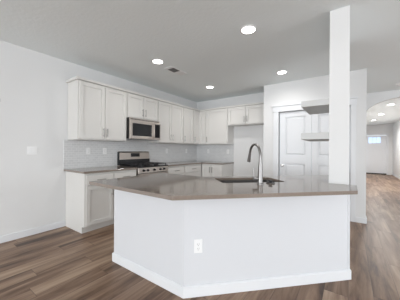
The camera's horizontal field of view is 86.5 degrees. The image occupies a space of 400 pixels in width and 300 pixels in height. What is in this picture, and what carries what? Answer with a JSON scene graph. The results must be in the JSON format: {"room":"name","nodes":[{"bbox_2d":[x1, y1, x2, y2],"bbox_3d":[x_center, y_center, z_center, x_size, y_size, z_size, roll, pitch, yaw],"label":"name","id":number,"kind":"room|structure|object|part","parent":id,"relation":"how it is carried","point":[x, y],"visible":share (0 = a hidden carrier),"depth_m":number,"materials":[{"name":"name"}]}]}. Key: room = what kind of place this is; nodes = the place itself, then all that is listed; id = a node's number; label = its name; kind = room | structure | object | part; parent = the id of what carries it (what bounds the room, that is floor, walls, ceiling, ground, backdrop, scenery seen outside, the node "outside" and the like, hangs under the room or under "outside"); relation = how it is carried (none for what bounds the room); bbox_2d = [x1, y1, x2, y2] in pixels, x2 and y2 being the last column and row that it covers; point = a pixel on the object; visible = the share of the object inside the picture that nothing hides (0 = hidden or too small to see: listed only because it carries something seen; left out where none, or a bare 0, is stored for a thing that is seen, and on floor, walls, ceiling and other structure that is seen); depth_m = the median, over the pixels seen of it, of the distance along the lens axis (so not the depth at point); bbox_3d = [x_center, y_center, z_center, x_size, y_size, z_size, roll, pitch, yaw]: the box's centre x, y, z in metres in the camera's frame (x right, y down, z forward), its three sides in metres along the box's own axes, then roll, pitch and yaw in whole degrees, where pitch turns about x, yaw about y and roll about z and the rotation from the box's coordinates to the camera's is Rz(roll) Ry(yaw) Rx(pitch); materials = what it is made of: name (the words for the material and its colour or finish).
{"room":"kitchen","nodes":[
{"label":"kitchen","id":0,"kind":"room"},
{"bbox_2d":[0,40,196,235],"bbox_3d":[-3.763,-0.110,1.225,0.120,2.648,12.818,0,0,35],"label":"wall","id":1,"kind":"structure","parent":0,"point":[33,85],"depth_m":3.07,"materials":[{"name":"white paint"}]},
{"bbox_2d":[27,146,36,154],"bbox_3d":[-2.405,0.012,3.046,0.010,0.116,0.118,0,0,35],"label":"light switch","id":2,"kind":"object","parent":1,"relation":"attached to","point":[31,150],"visible":1,"depth_m":3.04,"materials":[{"name":"white plastic"}]},
{"bbox_2d":[0,220,65,242],"bbox_3d":[-4.745,1.161,-0.276,0.014,0.092,9.005,0,0,35],"label":"baseboard","id":3,"kind":"structure","parent":1,"relation":"attached to","point":[25,233],"depth_m":3.04,"materials":[{"name":"white wood"}]},
{"bbox_2d":[68,80,126,141],"bbox_3d":[-1.728,-0.614,3.676,0.382,0.913,0.868,0,0,35],"label":"upper cabinet","id":4,"kind":"object","parent":1,"relation":"attached to","point":[96,112],"visible":1,"depth_m":3.46,"materials":[{"name":"white paint"}]},
{"bbox_3d":[-1.730,-0.614,3.418,0.020,0.877,0.413,0,0,35],"label":"door","id":5,"kind":"part","parent":4,"relation":"part of","materials":[{"name":"white paint"}]},
{"bbox_3d":[-1.486,-0.612,3.764,0.020,0.877,0.413,0,0,35],"label":"door","id":6,"kind":"part","parent":4,"relation":"part of","materials":[{"name":"white paint"}]},
{"bbox_2d":[66,76,199,110],"bbox_3d":[-1.077,-1.086,4.617,0.363,0.039,3.214,0,0,35],"label":"crown molding","id":7,"kind":"structure","parent":4,"relation":"on","point":[76,77],"depth_m":3.84,"materials":[{"name":"white paint"}]},
{"bbox_2d":[63,140,196,168],"bbox_3d":[-1.136,0.083,4.856,0.008,0.471,3.598,0,0,35],"label":"backsplash","id":8,"kind":"structure","parent":1,"relation":"attached to","point":[75,156],"depth_m":4.06,"materials":[{"name":"grey tile"}]},
{"bbox_2d":[126,92,157,120],"bbox_3d":[-1.253,-0.835,4.350,0.382,0.465,0.772,0,0,35],"label":"upper cabinet","id":9,"kind":"object","parent":1,"relation":"attached to","point":[140,107],"visible":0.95,"depth_m":4.21,"materials":[{"name":"white paint"}]},
{"bbox_3d":[-1.240,-0.835,4.112,0.020,0.429,0.365,0,0,35],"label":"door","id":10,"kind":"part","parent":9,"relation":"part of","materials":[{"name":"white paint"}]},
{"bbox_2d":[126,117,159,139],"bbox_3d":[-1.220,-0.403,4.325,0.471,0.392,0.766,0,0,35],"label":"microwave","id":11,"kind":"object","parent":9,"relation":"attached to","point":[136,129],"visible":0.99,"depth_m":4.14,"materials":[{"name":"silver metal"}]},
{"bbox_3d":[-1.127,-0.378,4.148,0.030,0.344,0.585,0,0,35],"label":"door","id":12,"kind":"part","parent":11,"relation":"part of","materials":[{"name":"metal"}]},
{"bbox_3d":[-1.084,-0.575,4.230,0.004,0.045,0.766,0,0,35],"label":"vent panel","id":13,"kind":"part","parent":11,"relation":"part of","materials":[{"name":"metal"}]},
{"bbox_3d":[-0.894,-0.383,4.453,0.002,0.277,0.141,0,0,35],"label":"control panel","id":14,"kind":"part","parent":11,"relation":"part of","materials":[{"name":"black glass"}]},
{"bbox_3d":[-1.025,-0.833,4.419,0.020,0.429,0.365,0,0,35],"label":"door","id":15,"kind":"part","parent":9,"relation":"part of","materials":[{"name":"white paint"}]},
{"bbox_2d":[147,100,182,143],"bbox_3d":[-0.785,-0.607,5.019,0.382,0.913,0.854,0,0,35],"label":"upper cabinet","id":16,"kind":"object","parent":1,"relation":"attached to","point":[170,116],"visible":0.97,"depth_m":4.88,"materials":[{"name":"white paint"}]},
{"bbox_3d":[-0.784,-0.607,4.764,0.020,0.877,0.406,0,0,35],"label":"door","id":17,"kind":"part","parent":16,"relation":"part of","materials":[{"name":"white paint"}]},
{"bbox_3d":[-0.682,-0.606,4.946,0.020,0.913,0.818,0,0,35],"label":"frame","id":18,"kind":"part","parent":16,"relation":"part of","materials":[{"name":"white paint"}]},
{"bbox_3d":[-0.545,-0.605,5.104,0.020,0.877,0.406,0,0,35],"label":"door","id":19,"kind":"part","parent":16,"relation":"part of","materials":[{"name":"white paint"}]},
{"bbox_2d":[183,107,192,143],"bbox_3d":[-0.418,-0.604,5.542,0.382,0.913,0.420,0,0,35],"label":"upper cabinet","id":20,"kind":"object","parent":1,"relation":"attached to","point":[187,113],"visible":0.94,"depth_m":5.44,"materials":[{"name":"white paint"}]},
{"bbox_2d":[193,110,199,143],"bbox_3d":[-0.212,-0.603,5.835,0.382,0.913,0.292,0,0,35],"label":"upper cabinet","id":21,"kind":"object","parent":1,"relation":"attached to","point":[196,114],"visible":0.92,"depth_m":5.75,"materials":[{"name":"white paint"}]},
{"bbox_2d":[0,0,399,124],"bbox_3d":[2.835,-1.445,2.477,9.464,0.120,22.440,0,0,35],"label":"ceiling","id":22,"kind":"structure","parent":0,"point":[202,39],"depth_m":2.72,"materials":[{"name":"white paint"}]},
{"bbox_2d":[152,59,163,63],"bbox_3d":[-0.674,-1.406,3.396,0.192,0.010,0.192,0,0,35],"label":"recessed light","id":23,"kind":"object","parent":22,"relation":"in","point":[156,61],"visible":1,"depth_m":3.38,"materials":[{"name":"white plastic"}]},
{"bbox_2d":[165,66,186,74],"bbox_3d":[-0.424,-1.402,3.800,0.170,0.012,0.420,0,0,35],"label":"ceiling vent","id":24,"kind":"object","parent":22,"relation":"in","point":[171,68],"visible":1,"depth_m":3.76,"materials":[{"name":"white plastic"}]},
{"bbox_2d":[240,25,256,33],"bbox_3d":[0.563,-1.396,2.478,0.192,0.010,0.192,0,0,35],"label":"recessed light","id":25,"kind":"object","parent":22,"relation":"in","point":[247,29],"visible":1,"depth_m":2.46,"materials":[{"name":"white plastic"}]},
{"bbox_2d":[276,70,287,73],"bbox_3d":[1.474,-1.390,3.825,0.192,0.010,0.192,0,0,35],"label":"recessed light","id":26,"kind":"object","parent":22,"relation":"in","point":[281,71],"visible":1,"depth_m":3.82,"materials":[{"name":"white plastic"}]},
{"bbox_2d":[0,173,399,299],"bbox_3d":[2.815,1.323,2.477,9.464,0.120,22.440,0,0,35],"label":"floor","id":27,"kind":"structure","parent":0,"point":[62,263],"depth_m":2.18,"materials":[{"name":"brown wood"}]},
{"bbox_2d":[65,169,135,233],"bbox_3d":[-1.629,0.789,3.597,0.652,0.883,0.911,0,0,35],"label":"base cabinet","id":28,"kind":"object","parent":27,"relation":"on","point":[88,207],"visible":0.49,"depth_m":3.24,"materials":[{"name":"white paint"}]},
{"bbox_3d":[-1.524,0.453,3.254,0.019,0.145,0.432,0,0,35],"label":"drawer","id":29,"kind":"part","parent":28,"relation":"part of","materials":[{"name":"white paint"}]},
{"bbox_3d":[-1.526,0.828,3.253,0.020,0.575,0.432,0,0,35],"label":"door","id":30,"kind":"part","parent":28,"relation":"part of","materials":[{"name":"white paint"}]},
{"bbox_2d":[64,166,137,173],"bbox_3d":[-1.642,0.331,3.592,0.634,0.030,0.945,0,0,35],"label":"countertop","id":31,"kind":"structure","parent":28,"relation":"on","point":[107,168],"depth_m":3.39,"materials":[{"name":"beige stone"}]},
{"bbox_3d":[-1.415,0.740,3.446,0.020,0.783,0.875,0,0,35],"label":"frame","id":32,"kind":"part","parent":28,"relation":"part of","materials":[{"name":"white paint"}]},
{"bbox_3d":[-1.269,0.455,3.616,0.019,0.145,0.432,0,0,35],"label":"drawer","id":33,"kind":"part","parent":28,"relation":"part of","materials":[{"name":"white paint"}]},
{"bbox_2d":[117,151,167,175],"bbox_3d":[-1.123,0.637,4.277,0.691,1.194,0.764,0,0,35],"label":"range","id":34,"kind":"object","parent":27,"relation":"on","point":[139,159],"visible":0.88,"depth_m":4.22,"materials":[{"name":"silver metal"}]},
{"bbox_2d":[120,164,167,167],"bbox_3d":[-1.115,0.320,4.273,0.565,0.016,0.760,0,0,35],"label":"cooktop","id":35,"kind":"object","parent":34,"relation":"in","point":[126,165],"depth_m":4.14,"materials":[{"name":"black metal"}]},
{"bbox_3d":[-0.903,0.701,4.122,0.039,0.510,0.754,0,0,35],"label":"oven door","id":36,"kind":"part","parent":34,"relation":"part of","materials":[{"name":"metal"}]},
{"bbox_3d":[-0.897,0.383,4.119,0.049,0.105,0.758,0,0,35],"label":"control panel","id":37,"kind":"part","parent":34,"relation":"part of","materials":[{"name":"metal"}]},
{"bbox_2d":[168,165,183,174],"bbox_3d":[-0.757,0.795,4.839,0.652,0.883,0.564,0,0,35],"label":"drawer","id":38,"kind":"object","parent":27,"relation":"on","point":[179,170],"visible":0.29,"depth_m":4.67,"materials":[{"name":"white paint"}]},
{"bbox_2d":[184,164,200,176],"bbox_3d":[-0.396,0.798,5.354,0.652,0.883,0.690,0,0,35],"label":"base cabinet","id":39,"kind":"object","parent":27,"relation":"on","point":[194,169],"visible":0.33,"depth_m":5.18,"materials":[{"name":"white paint"}]},
{"bbox_3d":[-0.163,0.464,5.192,0.019,0.145,0.654,0,0,35],"label":"drawer","id":40,"kind":"part","parent":39,"relation":"part of","materials":[{"name":"white paint"}]},
{"bbox_3d":[-0.164,0.696,5.191,0.020,0.290,0.654,0,0,35],"label":"drawer","id":41,"kind":"part","parent":39,"relation":"part of","materials":[{"name":"white paint"}]},
{"bbox_2d":[163,161,233,166],"bbox_3d":[-0.144,0.342,5.213,1.223,0.030,1.884,0,0,35],"label":"countertop","id":42,"kind":"structure","parent":39,"relation":"on","point":[183,162],"depth_m":5.35,"materials":[{"name":"beige stone"}]},
{"bbox_2d":[202,164,232,176],"bbox_3d":[0.443,0.804,5.549,0.600,0.883,0.652,0,0,35],"label":"base cabinet","id":43,"kind":"object","parent":27,"relation":"on","point":[208,170],"visible":0.48,"depth_m":5.32,"materials":[{"name":"white paint"}]},
{"bbox_3d":[0.163,0.761,5.401,0.276,0.735,0.020,0,0,35],"label":"door","id":44,"kind":"part","parent":43,"relation":"part of","materials":[{"name":"white paint"}]},
{"bbox_3d":[0.399,0.763,5.236,0.276,0.735,0.020,0,0,35],"label":"door","id":45,"kind":"part","parent":43,"relation":"part of","materials":[{"name":"white paint"}]},
{"bbox_2d":[112,189,350,298],"bbox_3d":[0.218,0.802,2.007,2.453,0.884,0.575,0,0,8],"label":"kitchen island","id":46,"kind":"object","parent":27,"relation":"on","point":[249,244],"visible":0.97,"depth_m":1.92,"materials":[{"name":"white"}]},
{"bbox_2d":[194,239,201,252],"bbox_3d":[-0.015,0.817,1.798,0.072,0.116,0.009,0,0,-10],"label":"wall outlet","id":47,"kind":"object","parent":46,"relation":"attached to","point":[197,242],"visible":1,"depth_m":1.79,"materials":[{"name":"white plastic"}]},
{"bbox_2d":[89,173,357,200],"bbox_3d":[0.336,0.346,2.201,2.890,0.030,1.464,0,0,2],"label":"island countertop","id":48,"kind":"structure","parent":46,"relation":"on","point":[167,186],"depth_m":1.89,"materials":[{"name":"beige stone"}]},
{"bbox_2d":[219,180,274,182],"bbox_3d":[0.528,0.462,2.336,0.720,0.202,0.420,0,0,-10],"label":"sink","id":49,"kind":"object","parent":48,"relation":"in","point":[222,181],"visible":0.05,"depth_m":2.52,"materials":[{"name":"silver metal"}]},
{"bbox_2d":[247,143,263,184],"bbox_3d":[0.533,0.133,2.162,0.107,0.399,0.329,0,0,-10],"label":"kitchen faucet","id":50,"kind":"object","parent":48,"relation":"on","point":[259,178],"visible":1,"depth_m":2.02,"materials":[{"name":"silver metal"}]},
{"bbox_3d":[0.207,1.200,1.990,2.451,0.088,0.553,0,0,10],"label":"baseboard","id":51,"kind":"part","parent":46,"relation":"part of","materials":[{"name":"white wood"}]},
{"bbox_2d":[197,92,263,176],"bbox_3d":[0.829,-0.076,5.757,2.186,2.648,0.120,0,0,35],"label":"wall","id":52,"kind":"structure","parent":0,"point":[244,136],"depth_m":5.46,"materials":[{"name":"white paint"}]},
{"bbox_2d":[199,111,209,144],"bbox_3d":[0.162,-0.600,5.940,0.214,0.913,0.348,0,0,35],"label":"upper cabinet","id":53,"kind":"object","parent":52,"relation":"attached to","point":[202,113],"visible":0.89,"depth_m":5.81,"materials":[{"name":"white paint"}]},
{"bbox_3d":[0.068,-0.601,5.805,0.182,0.877,0.020,0,0,35],"label":"door","id":54,"kind":"part","parent":53,"relation":"part of","materials":[{"name":"white paint"}]},
{"bbox_2d":[197,144,233,161],"bbox_3d":[0.391,0.095,5.986,1.209,0.471,0.008,0,0,35],"label":"backsplash","id":55,"kind":"structure","parent":52,"relation":"attached to","point":[218,153],"depth_m":5.95,"materials":[{"name":"grey tile"}]},
{"bbox_2d":[206,108,233,144],"bbox_3d":[0.511,-0.598,5.674,0.660,0.913,0.382,0,0,35],"label":"upper cabinet","id":56,"kind":"object","parent":52,"relation":"attached to","point":[218,132],"visible":0.97,"depth_m":5.54,"materials":[{"name":"white paint"}]},
{"bbox_2d":[228,104,263,126],"bbox_3d":[1.183,-0.827,5.204,0.968,0.445,0.382,0,0,35],"label":"upper cabinet","id":57,"kind":"object","parent":52,"relation":"attached to","point":[251,115],"visible":0.9,"depth_m":5.08,"materials":[{"name":"white paint"}]},
{"bbox_2d":[200,102,263,110],"bbox_3d":[0.697,-1.073,5.559,2.184,0.039,0.363,0,0,35],"label":"crown molding","id":58,"kind":"structure","parent":57,"relation":"on","point":[257,102],"depth_m":5.25,"materials":[{"name":"white paint"}]},
{"bbox_3d":[0.904,-0.829,5.219,0.463,0.409,0.020,0,0,35],"label":"door","id":59,"kind":"part","parent":57,"relation":"part of","materials":[{"name":"white paint"}]},
{"bbox_3d":[1.291,-0.826,4.947,0.463,0.409,0.020,0,0,35],"label":"door","id":60,"kind":"part","parent":57,"relation":"part of","materials":[{"name":"white paint"}]},
{"bbox_2d":[263,69,366,217],"bbox_3d":[2.147,-0.066,4.187,1.776,2.648,0.120,0,0,35],"label":"wall","id":61,"kind":"structure","parent":0,"point":[315,88],"depth_m":4.06,"materials":[{"name":"white paint"}]},
{"bbox_2d":[280,111,311,175],"bbox_3d":[1.914,0.235,4.295,0.597,2.018,0.108,0,0,35],"label":"door","id":62,"kind":"structure","parent":61,"relation":"in","point":[295,153],"depth_m":4.31,"materials":[{"name":"white wood"}]},
{"bbox_2d":[272,97,357,221],"bbox_3d":[2.162,0.168,4.151,1.474,2.180,0.160,0,0,35],"label":"trim","id":63,"kind":"structure","parent":61,"relation":"attached to","point":[352,100],"depth_m":3.75,"materials":[{"name":"white wood"}]},
{"bbox_2d":[312,107,349,184],"bbox_3d":[2.411,0.239,3.946,0.607,2.018,0.108,0,0,35],"label":"door","id":64,"kind":"structure","parent":61,"relation":"in","point":[320,122],"depth_m":4.05,"materials":[{"name":"white wood"}]},
{"bbox_2d":[355,217,366,223],"bbox_3d":[2.772,1.217,3.660,0.160,0.092,0.014,0,0,35],"label":"baseboard","id":65,"kind":"structure","parent":61,"relation":"attached to","point":[357,219],"depth_m":3.65,"materials":[{"name":"white"}]},
{"bbox_2d":[329,5,349,184],"bbox_3d":[1.618,-0.070,2.451,0.167,2.648,0.869,0,0,35],"label":"column","id":66,"kind":"structure","parent":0,"point":[339,59],"depth_m":2.09,"materials":[{"name":"white paint"}]},
{"bbox_2d":[301,98,328,114],"bbox_3d":[1.366,-0.488,2.459,0.258,0.064,0.582,0,0,35],"label":"floating shelf","id":67,"kind":"object","parent":66,"relation":"attached to","point":[320,106],"visible":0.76,"depth_m":2.28,"materials":[{"name":"grey paint"}]},
{"bbox_2d":[301,132,328,140],"bbox_3d":[1.363,-0.141,2.459,0.258,0.069,0.582,0,0,35],"label":"floating shelf","id":68,"kind":"object","parent":66,"relation":"attached to","point":[323,136],"visible":0.76,"depth_m":2.24,"materials":[{"name":"grey paint"}]},
{"bbox_2d":[366,124,392,174],"bbox_3d":[9.363,-0.013,11.522,1.602,2.648,0.120,0,0,35],"label":"wall","id":69,"kind":"structure","parent":0,"point":[383,128],"depth_m":11.11,"materials":[{"name":"white paint"}]},
{"bbox_2d":[366,135,386,174],"bbox_3d":[9.412,0.282,11.437,0.940,2.060,0.140,0,0,35],"label":"door","id":70,"kind":"structure","parent":69,"relation":"in","point":[375,145],"depth_m":11.42,"materials":[{"name":"white wood"}]},
{"bbox_2d":[366,133,388,174],"bbox_3d":[9.395,0.222,11.412,1.140,2.180,0.022,0,0,35],"label":"trim","id":71,"kind":"structure","parent":69,"relation":"attached to","point":[387,134],"depth_m":11.12,"materials":[{"name":"white wood"}]},
{"bbox_2d":[367,90,399,109],"bbox_3d":[6.176,-0.036,3.801,5.262,2.648,0.120,0,0,35],"label":"wall","id":72,"kind":"structure","parent":0,"point":[375,98],"depth_m":5.06,"materials":[{"name":"white paint"}]},
{"bbox_2d":[392,120,399,176],"bbox_3d":[7.760,-0.024,7.742,0.120,2.648,8.150,0,0,35],"label":"wall","id":73,"kind":"structure","parent":0,"point":[396,126],"depth_m":10.11,"materials":[{"name":"white paint"}]}
]}

